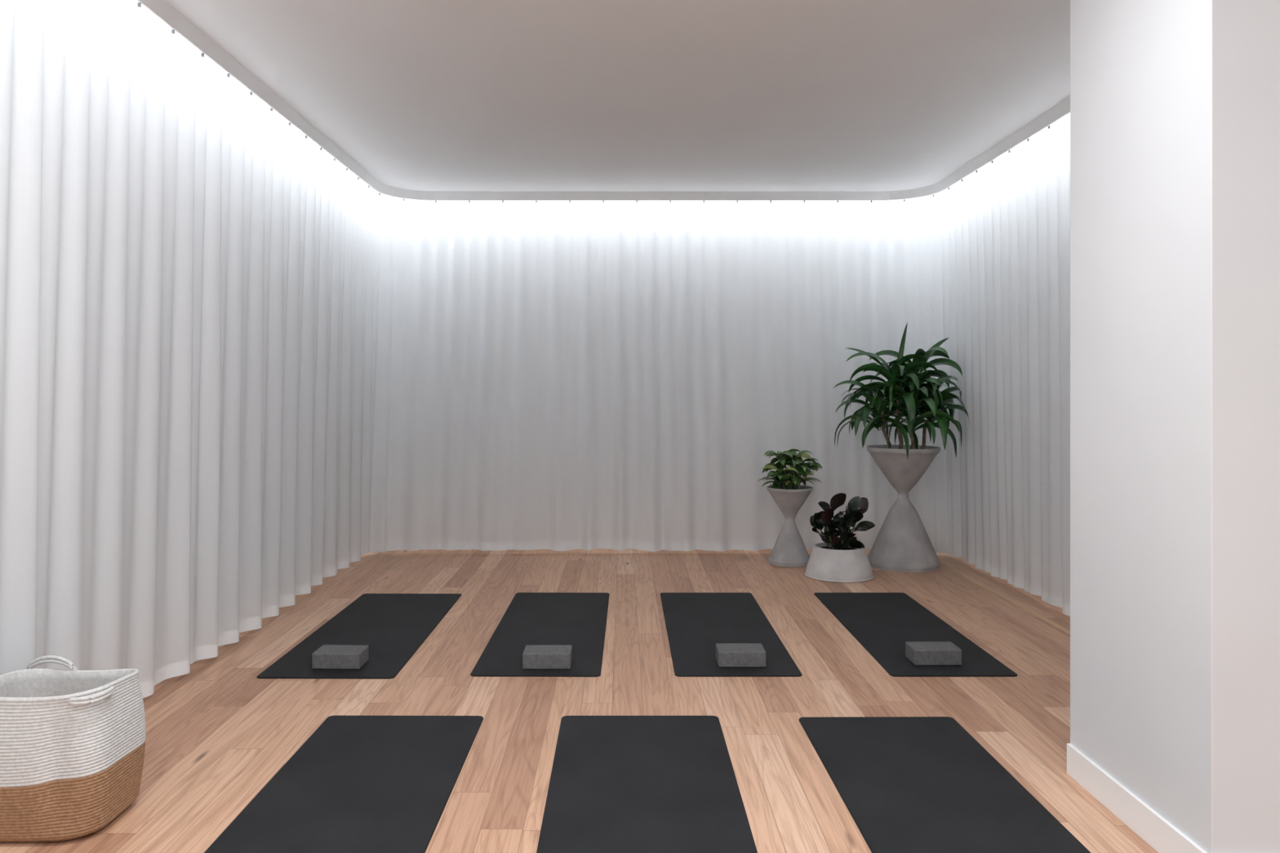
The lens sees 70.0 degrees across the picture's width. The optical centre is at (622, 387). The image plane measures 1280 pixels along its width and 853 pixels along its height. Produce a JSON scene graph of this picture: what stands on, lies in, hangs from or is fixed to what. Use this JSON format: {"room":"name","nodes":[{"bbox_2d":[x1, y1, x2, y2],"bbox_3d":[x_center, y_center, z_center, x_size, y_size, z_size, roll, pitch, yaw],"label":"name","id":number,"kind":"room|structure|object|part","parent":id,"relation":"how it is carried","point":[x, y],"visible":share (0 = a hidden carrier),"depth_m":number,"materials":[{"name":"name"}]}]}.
{"room":"exercise studio","nodes":[
{"label":"exercise studio","id":0,"kind":"room"},
{"bbox_2d":[0,548,1158,852],"bbox_3d":[0.475,1.400,2.475,5.650,0.100,10.950,0,0,0],"label":"floor","id":1,"kind":"structure","parent":0,"point":[217,732],"depth_m":3.96,"materials":[{"name":"brown wood"}]},
{"bbox_2d":[0,655,145,841],"bbox_3d":[-1.768,1.116,2.860,0.443,0.462,0.378,0,0,0],"label":"rope basket","id":2,"kind":"object","parent":1,"relation":"on","point":[73,742],"visible":1,"depth_m":2.70,"materials":[{"name":"white fabric"}]},
{"bbox_3d":[-1.893,0.916,3.027,0.177,0.063,0.022,0,0,0],"label":"handle","id":3,"kind":"part","parent":2,"relation":"part of","materials":[{"name":"white fabric"}]},
{"bbox_3d":[-1.575,0.921,2.730,0.053,0.024,0.137,0,0,31],"label":"handle","id":4,"kind":"part","parent":2,"relation":"part of","materials":[{"name":"white fabric"}]},
{"bbox_2d":[204,715,483,852],"bbox_3d":[-0.892,1.347,2.885,0.638,0.006,1.730,0,0,0],"label":"yoga mat","id":5,"kind":"object","parent":1,"relation":"on","point":[358,784],"visible":1,"depth_m":3.05,"materials":[{"name":"rubber"}]},
{"bbox_2d":[257,593,461,679],"bbox_3d":[-1.378,1.347,5.105,0.645,0.006,1.730,0,0,0],"label":"yoga mat","id":6,"kind":"object","parent":1,"relation":"on","point":[393,626],"visible":1,"depth_m":4.98,"materials":[{"name":"black rubber"}]},
{"bbox_2d":[311,644,368,669],"bbox_3d":[-1.368,1.306,4.435,0.230,0.076,0.150,0,0,2],"label":"block","id":7,"kind":"object","parent":6,"relation":"on","point":[327,656],"depth_m":4.36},
{"bbox_2d":[470,592,609,676],"bbox_3d":[-0.402,1.347,5.135,0.612,0.006,1.730,0,0,1],"label":"yoga mat","id":8,"kind":"object","parent":1,"relation":"on","point":[576,620],"visible":1,"depth_m":5.03,"materials":[{"name":"black rubber"}]},
{"bbox_2d":[522,644,572,669],"bbox_3d":[-0.364,1.306,4.435,0.230,0.076,0.150,0,0,0],"label":"block","id":9,"kind":"object","parent":8,"relation":"on","point":[534,656],"depth_m":4.36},
{"bbox_2d":[536,715,757,852],"bbox_3d":[0.070,1.347,2.885,0.640,0.006,1.730,0,0,0],"label":"yoga mat","id":10,"kind":"object","parent":1,"relation":"on","point":[618,784],"visible":1,"depth_m":3.07,"materials":[{"name":"rubber"}]},
{"bbox_2d":[660,592,801,676],"bbox_3d":[0.543,1.347,5.135,0.597,0.006,1.730,0,0,0],"label":"yoga mat","id":11,"kind":"object","parent":1,"relation":"on","point":[695,622],"visible":1,"depth_m":5.03,"materials":[{"name":"black rubber"}]},
{"bbox_2d":[715,643,766,666],"bbox_3d":[0.574,1.306,4.465,0.230,0.076,0.150,0,0,0],"label":"block","id":12,"kind":"object","parent":11,"relation":"on","point":[726,655],"depth_m":4.39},
{"bbox_2d":[757,448,822,567],"bbox_3d":[1.285,0.910,7.021,0.511,0.881,0.466,0,0,0],"label":"plant","id":13,"kind":"object","parent":1,"relation":"on","point":[789,550],"visible":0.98,"depth_m":6.96,"materials":[{"name":"green plant"}]},
{"bbox_3d":[1.285,1.058,7.040,0.351,0.586,0.351,0,0,0],"label":"planter","id":14,"kind":"part","parent":13,"relation":"part of","materials":[{"name":"grey concrete"}]},
{"bbox_2d":[804,493,875,582],"bbox_3d":[1.563,1.054,6.570,0.504,0.594,0.484,0,0,0],"label":"rubber plant","id":15,"kind":"object","parent":1,"relation":"on","point":[844,558],"visible":1,"depth_m":6.49,"materials":[{"name":"green plant"}]},
{"bbox_3d":[1.553,1.243,6.570,0.484,0.215,0.484,0,0,0],"label":"planter","id":16,"kind":"part","parent":15,"relation":"part of","materials":[{"name":"white concrete"}]},
{"bbox_2d":[833,322,969,572],"bbox_3d":[2.077,0.425,6.871,0.981,1.850,0.845,0,0,0],"label":"dracaena","id":17,"kind":"object","parent":1,"relation":"on","point":[903,544],"visible":0.98,"depth_m":6.84,"materials":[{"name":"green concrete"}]},
{"bbox_2d":[866,444,940,572],"bbox_3d":[2.130,0.900,6.950,0.538,0.901,0.538,0,0,0],"label":"planter","id":18,"kind":"object","parent":1,"relation":"on","point":[903,544],"depth_m":6.80,"materials":[{"name":"grey concrete"}]},
{"bbox_2d":[813,592,1017,676],"bbox_3d":[1.551,1.347,5.135,0.598,0.006,1.730,0,0,0],"label":"yoga mat","id":19,"kind":"object","parent":1,"relation":"on","point":[882,623],"visible":1,"depth_m":5.03,"materials":[{"name":"black rubber"}]},
{"bbox_2d":[905,641,961,665],"bbox_3d":[1.526,1.306,4.495,0.230,0.076,0.150,0,0,-1],"label":"block","id":20,"kind":"object","parent":19,"relation":"on","point":[919,653],"depth_m":4.42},
{"bbox_2d":[799,716,1090,852],"bbox_3d":[1.037,1.347,2.870,0.632,0.006,1.730,0,0,0],"label":"yoga mat","id":21,"kind":"object","parent":1,"relation":"on","point":[908,784],"visible":1,"depth_m":3.06,"materials":[{"name":"rubber"}]},
{"bbox_2d":[148,0,1070,191],"bbox_3d":[0.475,-1.680,2.475,5.650,0.100,10.950,0,0,0],"label":"ceiling","id":22,"kind":"structure","parent":0,"point":[431,95],"depth_m":4.93,"materials":[{"name":"paint"}]},
{"bbox_2d":[0,0,1070,697],"bbox_3d":[0.270,-0.150,2.334,4.783,2.960,10.698,0,0,0],"label":"sheer curtain","id":23,"kind":"object","parent":22,"relation":"hanging from","point":[237,369],"visible":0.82,"depth_m":6.15,"materials":[{"name":"white fabric"}]},
{"bbox_2d":[137,0,1070,200],"bbox_3d":[0.290,-1.596,2.315,4.500,0.068,10.630,0,0,0],"label":"trim pelmet","id":24,"kind":"structure","parent":22,"relation":"attached to","point":[162,9],"depth_m":6.58,"materials":[{"name":"paint"}]},
{"bbox_2d":[938,560,1070,635],"bbox_3d":[2.458,1.348,5.250,0.035,0.004,4.100,0,0,0],"label":"trim","id":25,"kind":"structure","parent":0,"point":[971,579],"depth_m":5.79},
{"bbox_2d":[1070,0,1279,852],"bbox_3d":[2.433,-0.140,2.815,1.735,2.980,0.770,0,0,0],"label":"wall","id":26,"kind":"structure","parent":0,"point":[1175,104],"depth_m":2.56,"materials":[{"name":"paint"}]},
{"bbox_2d":[1066,743,1207,852],"bbox_3d":[1.559,1.297,2.809,0.012,0.106,0.782,0,0,0],"label":"baseboard","id":27,"kind":"structure","parent":26,"relation":"attached to","point":[1160,834],"depth_m":2.81,"materials":[{"name":"paint"}]}
]}

